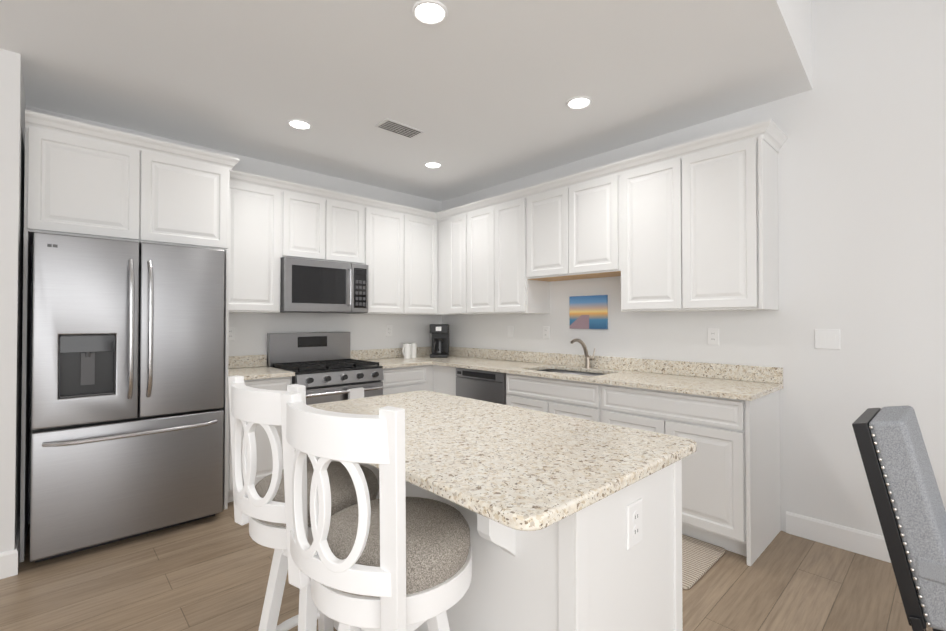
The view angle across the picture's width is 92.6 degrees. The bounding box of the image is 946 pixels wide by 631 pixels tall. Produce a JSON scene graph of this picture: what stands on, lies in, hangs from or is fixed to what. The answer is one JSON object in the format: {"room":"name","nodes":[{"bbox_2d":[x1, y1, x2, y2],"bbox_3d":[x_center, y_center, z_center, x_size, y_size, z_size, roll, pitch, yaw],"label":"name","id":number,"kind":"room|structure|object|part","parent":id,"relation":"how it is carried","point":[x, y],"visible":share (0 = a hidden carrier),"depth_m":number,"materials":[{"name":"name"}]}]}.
{"room":"kitchen","nodes":[
{"label":"kitchen","id":0,"kind":"room"},
{"bbox_2d":[0,48,25,552],"bbox_3d":[-4.334,-0.380,1.132,4.540,3.400,0.920,1,-1,-43],"label":"wall","id":1,"kind":"structure","parent":0,"point":[12,130],"depth_m":2.33,"materials":[{"name":"white paint"}]},
{"bbox_2d":[0,517,19,578],"bbox_3d":[-4.255,1.254,1.038,4.554,0.130,0.734,1,-1,-43],"label":"baseboard","id":2,"kind":"structure","parent":1,"relation":"attached to","point":[9,563],"depth_m":2.31,"materials":[{"name":"white wood"}]},
{"bbox_2d":[26,106,441,523],"bbox_3d":[-1.623,-0.342,4.199,3.610,3.400,0.150,1,-1,-43],"label":"wall","id":3,"kind":"structure","parent":0,"point":[366,331],"depth_m":4.23,"materials":[{"name":"white paint"}]},
{"bbox_2d":[24,122,143,244],"bbox_3d":[-2.476,-0.751,2.870,0.513,0.584,0.627,1,-1,-43],"label":"upper cabinet","id":4,"kind":"object","parent":3,"relation":"attached to","point":[76,184],"depth_m":2.63,"materials":[{"name":"white wood"}]},
{"bbox_3d":[-0.353,-1.067,2.752,3.443,0.090,3.072,1,-1,-43],"label":"crown","id":5,"kind":"part","parent":4,"relation":"part of","materials":[{"name":"white wood"}]},
{"bbox_2d":[144,146,231,253],"bbox_3d":[-2.102,-0.747,3.220,0.512,0.584,0.627,1,-1,-43],"label":"upper cabinet","id":6,"kind":"object","parent":3,"relation":"attached to","point":[188,200],"depth_m":2.99,"materials":[{"name":"white wood"}]},
{"bbox_2d":[229,327,234,340],"bbox_3d":[-2.003,0.152,3.727,0.075,0.118,0.008,1,-1,-43],"label":"electrical outlet plate","id":7,"kind":"object","parent":3,"relation":"attached to","point":[231,329],"depth_m":3.74,"materials":[{"name":"white plastic"}]},
{"bbox_2d":[229,327,234,340],"bbox_3d":[-2.003,0.152,3.728,0.075,0.118,0.008,1,-1,-43],"label":"outlet","id":8,"kind":"object","parent":7,"relation":"attached to","point":[231,329],"depth_m":3.74,"materials":[{"name":"white plastic"}]},
{"bbox_2d":[229,178,283,312],"bbox_3d":[-1.846,-0.529,3.656,0.460,1.009,0.337,1,-1,-43],"label":"upper cabinet","id":9,"kind":"object","parent":3,"relation":"attached to","point":[257,207],"depth_m":3.56,"materials":[{"name":"white wood"}]},
{"bbox_2d":[284,186,327,260],"bbox_3d":[-1.540,-0.753,3.946,0.380,0.554,0.337,1,-1,-43],"label":"upper cabinet","id":10,"kind":"object","parent":3,"relation":"attached to","point":[305,214],"depth_m":3.83,"materials":[{"name":"white wood"}]},
{"bbox_2d":[280,257,367,312],"bbox_3d":[-1.359,-0.247,4.025,0.756,0.444,0.456,1,-1,-43],"label":"microwave","id":11,"kind":"object","parent":10,"relation":"attached to","point":[312,286],"visible":0.98,"depth_m":3.86,"materials":[{"name":"silver metal"}]},
{"bbox_3d":[-1.091,-0.250,3.999,0.017,0.338,0.052,1,-1,-43],"label":"microwave handle","id":12,"kind":"part","parent":11,"relation":"part of","materials":[{"name":"silver metal"}]},
{"bbox_2d":[328,198,367,264],"bbox_3d":[-1.263,-0.750,4.206,0.380,0.554,0.337,1,-1,-43],"label":"upper cabinet","id":13,"kind":"object","parent":3,"relation":"attached to","point":[347,221],"depth_m":4.10,"materials":[{"name":"white wood"}]},
{"bbox_2d":[347,206,407,313],"bbox_3d":[-0.963,-0.519,4.483,0.440,1.009,0.337,1,-1,-43],"label":"upper cabinet","id":14,"kind":"object","parent":3,"relation":"attached to","point":[387,229],"depth_m":4.38,"materials":[{"name":"white wood"}]},
{"bbox_2d":[386,326,391,336],"bbox_3d":[-0.887,0.165,4.773,0.075,0.118,0.008,1,-1,-43],"label":"electrical outlet plate","id":15,"kind":"object","parent":3,"relation":"attached to","point":[388,328],"depth_m":4.77,"materials":[{"name":"white plastic"}]},
{"bbox_2d":[386,326,391,336],"bbox_3d":[-0.886,0.165,4.774,0.075,0.118,0.008,1,-1,-43],"label":"outlet","id":16,"kind":"object","parent":15,"relation":"attached to","point":[388,328],"depth_m":4.77,"materials":[{"name":"white plastic"}]},
{"bbox_2d":[396,214,439,314],"bbox_3d":[-0.642,-0.515,4.784,0.440,1.009,0.337,1,-1,-43],"label":"upper cabinet","id":17,"kind":"object","parent":3,"relation":"attached to","point":[423,231],"depth_m":4.68,"materials":[{"name":"white wood"}]},
{"bbox_2d":[436,218,459,314],"bbox_3d":[-0.372,-0.512,5.050,0.318,1.009,0.318,1,-1,-43],"label":"upper cabinet","id":18,"kind":"object","parent":3,"relation":"attached to","point":[441,219],"depth_m":4.77,"materials":[{"name":"white wood"}]},
{"bbox_2d":[0,0,811,201],"bbox_3d":[-1.935,-1.680,1.118,8.000,0.600,3.944,1,-1,-43],"label":"ceiling","id":19,"kind":"structure","parent":0,"point":[480,93],"depth_m":2.56,"materials":[{"name":"white paint"}]},
{"bbox_2d":[287,119,311,129],"bbox_3d":[-1.225,-1.351,3.194,0.160,0.016,0.160,1,-1,-43],"label":"recessed light","id":20,"kind":"object","parent":19,"relation":"in","point":[300,124],"visible":0.98,"depth_m":3.20,"materials":[{"name":"white plastic"}]},
{"bbox_2d":[375,118,423,138],"bbox_3d":[-0.529,-1.349,3.270,0.320,0.009,0.160,1,-1,-43],"label":"ceiling vent","id":21,"kind":"object","parent":19,"relation":"in","point":[390,125],"visible":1,"depth_m":3.25,"materials":[{"name":"white metal"}]},
{"bbox_2d":[412,0,447,24],"bbox_3d":[-0.194,-1.365,2.035,0.160,0.016,0.160,1,-1,-43],"label":"recessed light","id":22,"kind":"object","parent":19,"relation":"in","point":[429,12],"visible":1,"depth_m":2.03,"materials":[{"name":"white plastic"}]},
{"bbox_2d":[424,161,441,167],"bbox_3d":[-0.356,-1.341,4.021,0.160,0.016,0.160,1,-1,-43],"label":"recessed light","id":23,"kind":"object","parent":19,"relation":"in","point":[431,164],"visible":1,"depth_m":4.01,"materials":[{"name":"white"}]},
{"bbox_2d":[566,96,591,108],"bbox_3d":[0.675,-1.355,2.877,0.160,0.016,0.160,1,-1,-43],"label":"recessed light","id":24,"kind":"object","parent":19,"relation":"in","point":[579,102],"visible":1,"depth_m":2.88,"materials":[{"name":"white"}]},
{"bbox_2d":[0,501,932,630],"bbox_3d":[-0.374,1.350,-0.476,8.150,0.100,8.650,1,-1,-43],"label":"floor","id":25,"kind":"structure","parent":0,"point":[212,573],"depth_m":2.20,"materials":[{"name":"brown wood"}]},
{"bbox_2d":[20,231,30,561],"bbox_3d":[-2.657,0.441,2.687,0.016,1.796,0.622,1,-1,-43],"label":"panel","id":26,"kind":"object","parent":25,"relation":"on","point":[27,244],"depth_m":2.47,"materials":[{"name":"white wood"}]},
{"bbox_2d":[30,232,224,562],"bbox_3d":[-2.204,0.452,2.915,0.910,1.780,0.856,1,-1,-43],"label":"refrigerator","id":27,"kind":"object","parent":25,"relation":"on","point":[127,404],"visible":1,"depth_m":2.60,"materials":[{"name":"silver metal"}]},
{"bbox_2d":[220,251,294,509],"bbox_3d":[-1.752,0.451,3.523,0.478,1.796,0.641,1,-1,-43],"label":"base cabinet","id":28,"kind":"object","parent":25,"relation":"on","point":[256,373],"depth_m":3.31,"materials":[{"name":"white wood"}]},
{"bbox_2d":[228,355,782,400],"bbox_3d":[-0.099,0.445,3.211,2.418,0.030,3.358,1,-1,-43],"label":"countertop","id":29,"kind":"structure","parent":28,"relation":"on","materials":[{"name":"stone"}]},
{"bbox_2d":[228,375,378,630],"bbox_3d":[-0.539,0.764,1.503,0.410,1.131,0.454,-1,-1,37],"label":"stool","id":30,"kind":"object","parent":25,"relation":"on","point":[259,507],"visible":0.65,"depth_m":1.36,"materials":[{"name":"white wood"}]},
{"bbox_3d":[-0.526,0.597,1.522,0.402,0.136,0.402,-1,-1,37],"label":"seat","id":31,"kind":"part","parent":30,"relation":"part of","materials":[{"name":"grey fabric"}]},
{"bbox_2d":[267,332,383,462],"bbox_3d":[-1.263,0.754,3.911,0.756,1.200,0.735,1,-1,-43],"label":"range","id":32,"kind":"object","parent":25,"relation":"on","point":[324,367],"visible":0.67,"depth_m":3.88,"materials":[{"name":"silver metal"}]},
{"bbox_3d":[-1.041,0.554,3.676,0.676,0.154,0.077,1,-1,-43],"label":"knob","id":33,"kind":"part","parent":32,"relation":"part of","materials":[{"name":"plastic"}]},
{"bbox_2d":[348,388,363,399],"bbox_3d":[-0.961,0.676,3.716,0.130,0.152,0.035,1,-1,-43],"label":"towel","id":34,"kind":"object","parent":32,"relation":"hanging from","point":[354,393],"depth_m":3.70,"materials":[{"name":"white fabric"}]},
{"bbox_2d":[280,392,471,630],"bbox_3d":[-0.220,0.760,1.166,0.410,1.131,0.454,0,-1,34],"label":"stool","id":35,"kind":"object","parent":25,"relation":"on","point":[393,558],"visible":1,"depth_m":1.00,"materials":[{"name":"white wood"}]},
{"bbox_3d":[-0.207,0.593,1.186,0.402,0.136,0.402,0,-1,34],"label":"seat","id":36,"kind":"part","parent":35,"relation":"part of","materials":[{"name":"grey fabric"}]},
{"bbox_2d":[350,347,431,394],"bbox_3d":[-0.817,0.853,4.393,0.540,1.015,0.642,1,-1,-43],"label":"base cabinet","id":37,"kind":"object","parent":25,"relation":"on","point":[400,374],"depth_m":4.31,"materials":[{"name":"white"}]},
{"bbox_2d":[402,343,416,358],"bbox_3d":[-0.670,0.370,4.757,0.084,0.156,0.200,0,-1,34],"label":"mug","id":38,"kind":"object","parent":37,"relation":"on","point":[409,350],"visible":1,"depth_m":4.71,"materials":[{"name":"white ceramic"}]},
{"bbox_2d":[317,460,682,630],"bbox_3d":[-0.056,0.886,1.742,0.699,0.884,1.428,1,-1,-43],"label":"kitchen island","id":39,"kind":"object","parent":25,"relation":"on","point":[574,524],"depth_m":1.22,"materials":[{"name":"white wood"}]},
{"bbox_2d":[308,390,696,537],"bbox_3d":[-0.085,0.427,1.729,0.880,0.030,1.504,1,-1,-43],"label":"island countertop","id":40,"kind":"structure","parent":39,"relation":"on","point":[526,472],"depth_m":1.32,"materials":[{"name":"beige stone"}]},
{"bbox_2d":[626,498,641,549],"bbox_3d":[0.449,0.577,1.252,0.082,0.118,0.008,1,-1,-43],"label":"outlet","id":41,"kind":"object","parent":39,"relation":"attached to","point":[633,505],"depth_m":1.24,"materials":[{"name":"white plastic"}]},
{"bbox_2d":[456,368,545,404],"bbox_3d":[0.262,0.919,4.127,0.596,0.876,0.602,1,-1,-43],"label":"dishwasher","id":42,"kind":"object","parent":25,"relation":"on","point":[488,386],"visible":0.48,"depth_m":3.90,"materials":[{"name":"silver metal"}]},
{"bbox_2d":[424,339,782,565],"bbox_3d":[0.545,0.771,3.811,0.652,1.164,3.357,1,-1,-43],"label":"base cabinet","id":43,"kind":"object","parent":25,"relation":"on","point":[726,417],"depth_m":2.74,"materials":[{"name":"white wood"}]},
{"bbox_2d":[430,324,448,357],"bbox_3d":[-0.362,0.272,4.896,0.190,0.355,0.258,0,-1,2],"label":"coffee maker","id":44,"kind":"object","parent":43,"relation":"on","point":[439,340],"visible":1,"depth_m":4.83,"materials":[{"name":"black plastic"}]},
{"bbox_2d":[570,339,594,367],"bbox_3d":[0.891,0.311,3.683,0.266,0.249,0.090,1,-1,-43],"label":"faucet","id":45,"kind":"object","parent":43,"relation":"on","point":[589,360],"depth_m":3.74,"materials":[{"name":"silver metal"}]},
{"bbox_2d":[682,534,725,588],"bbox_3d":[0.949,1.332,2.683,0.560,0.012,0.850,1,-1,-43],"label":"area rug","id":46,"kind":"object","parent":25,"relation":"on","point":[700,558],"visible":0.35,"depth_m":2.47,"materials":[{"name":"beige fabric"}]},
{"bbox_2d":[852,405,945,630],"bbox_3d":[1.809,0.851,1.602,0.460,0.955,0.659,1,-1,-43],"label":"dining chair","id":47,"kind":"object","parent":25,"relation":"on","point":[907,499],"visible":1,"depth_m":1.60,"materials":[{"name":"grey fabric"}]},
{"bbox_2d":[442,0,945,535],"bbox_3d":[2.596,-0.367,2.226,0.150,3.400,8.500,1,-1,-43],"label":"wall","id":48,"kind":"structure","parent":0,"point":[860,124],"depth_m":2.62,"materials":[{"name":"white paint"}]},
{"bbox_2d":[444,210,475,314],"bbox_3d":[-0.045,-0.516,4.687,0.337,1.009,0.300,1,-1,-43],"label":"upper cabinet","id":49,"kind":"object","parent":48,"relation":"attached to","point":[453,223],"depth_m":4.60,"materials":[{"name":"white wood"}]},
{"bbox_2d":[464,202,491,313],"bbox_3d":[0.188,-0.519,4.439,0.337,1.009,0.380,1,-1,-43],"label":"upper cabinet","id":50,"kind":"object","parent":48,"relation":"attached to","point":[478,220],"depth_m":4.34,"materials":[{"name":"white wood"}]},
{"bbox_2d":[228,346,782,383],"bbox_3d":[-0.099,0.379,3.212,2.418,0.100,3.358,1,-1,-43],"label":"backsplash","id":51,"kind":"structure","parent":48,"relation":"attached to","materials":[{"name":"stone"}]},
{"bbox_2d":[492,194,549,313],"bbox_3d":[0.448,-0.523,4.161,0.337,1.009,0.380,1,-1,-43],"label":"upper cabinet","id":52,"kind":"object","parent":48,"relation":"attached to","point":[510,293],"depth_m":4.05,"materials":[{"name":"white wood"}]},
{"bbox_2d":[543,326,549,338],"bbox_3d":[0.671,0.157,4.157,0.008,0.118,0.075,1,-1,-43],"label":"electrical outlet plate","id":53,"kind":"object","parent":48,"relation":"attached to","point":[546,329],"depth_m":4.15,"materials":[{"name":"white plastic"}]},
{"bbox_2d":[543,326,549,338],"bbox_3d":[0.671,0.157,4.157,0.008,0.118,0.075,1,-1,-43],"label":"outlet","id":54,"kind":"object","parent":53,"relation":"attached to","point":[546,329],"depth_m":4.15,"materials":[{"name":"white plastic"}]},
{"bbox_2d":[524,186,588,281],"bbox_3d":[0.728,-0.673,3.864,0.337,0.715,0.440,1,-1,-43],"label":"upper cabinet","id":55,"kind":"object","parent":48,"relation":"attached to","point":[543,209],"depth_m":3.77,"materials":[{"name":"white wood"}]},
{"bbox_2d":[569,295,607,328],"bbox_3d":[0.974,-0.027,3.826,0.022,0.280,0.360,1,-1,-43],"label":"picture","id":56,"kind":"object","parent":48,"relation":"attached to","point":[588,312],"visible":0.96,"depth_m":3.81},
{"bbox_2d":[564,170,619,277],"bbox_3d":[1.029,-0.677,3.543,0.337,0.715,0.440,1,-1,-43],"label":"upper cabinet","id":57,"kind":"object","parent":48,"relation":"attached to","point":[591,205],"depth_m":3.43,"materials":[{"name":"white wood"}]},
{"bbox_2d":[616,154,679,311],"bbox_3d":[1.330,-0.534,3.220,0.337,1.009,0.440,1,-1,-43],"label":"upper cabinet","id":58,"kind":"object","parent":48,"relation":"attached to","point":[649,248],"depth_m":3.10,"materials":[{"name":"white wood"}]},
{"bbox_2d":[707,328,718,344],"bbox_3d":[1.652,0.144,3.110,0.008,0.118,0.075,1,-1,-43],"label":"electrical outlet plate","id":59,"kind":"object","parent":48,"relation":"attached to","point":[712,333],"depth_m":3.11,"materials":[{"name":"white plastic"}]},
{"bbox_2d":[707,328,718,344],"bbox_3d":[1.652,0.144,3.110,0.008,0.118,0.075,1,-1,-43],"label":"outlet","id":60,"kind":"object","parent":59,"relation":"attached to","point":[712,333],"depth_m":3.11,"materials":[{"name":"white plastic"}]},
{"bbox_2d":[676,130,779,311],"bbox_3d":[1.637,-0.538,2.892,0.338,1.009,0.460,1,-1,-43],"label":"upper cabinet","id":61,"kind":"object","parent":48,"relation":"attached to","point":[692,225],"depth_m":2.76,"materials":[{"name":"white wood"}]},
{"bbox_2d":[814,329,840,349],"bbox_3d":[2.079,0.139,2.653,0.010,0.118,0.121,1,-1,-43],"label":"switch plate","id":62,"kind":"object","parent":48,"relation":"attached to","point":[826,338],"depth_m":2.65,"materials":[{"name":"white plastic"}]},
{"bbox_2d":[814,329,840,349],"bbox_3d":[2.079,0.139,2.653,0.010,0.118,0.121,1,-1,-43],"label":"switch","id":63,"kind":"object","parent":62,"relation":"attached to","point":[823,338],"depth_m":2.65,"materials":[{"name":"white plastic"}]},
{"bbox_2d":[786,511,890,562],"bbox_3d":[3.689,1.252,0.920,0.014,0.130,5.130,1,-1,-43],"label":"baseboard","id":64,"kind":"structure","parent":48,"relation":"attached to","point":[868,544],"depth_m":2.60,"materials":[{"name":"white wood"}]},
{"bbox_3d":[0.369,0.161,4.477,0.010,0.118,0.075,1,-1,-43],"label":"electrical outlet plate","id":65,"kind":"object","parent":48,"relation":"attached to","visible":0},
{"bbox_2d":[508,326,512,337],"bbox_3d":[0.369,0.161,4.477,0.010,0.118,0.075,1,-1,-43],"label":"switch","id":66,"kind":"object","parent":65,"relation":"attached to","point":[510,328],"depth_m":4.47,"materials":[{"name":"white plastic"}]}
]}

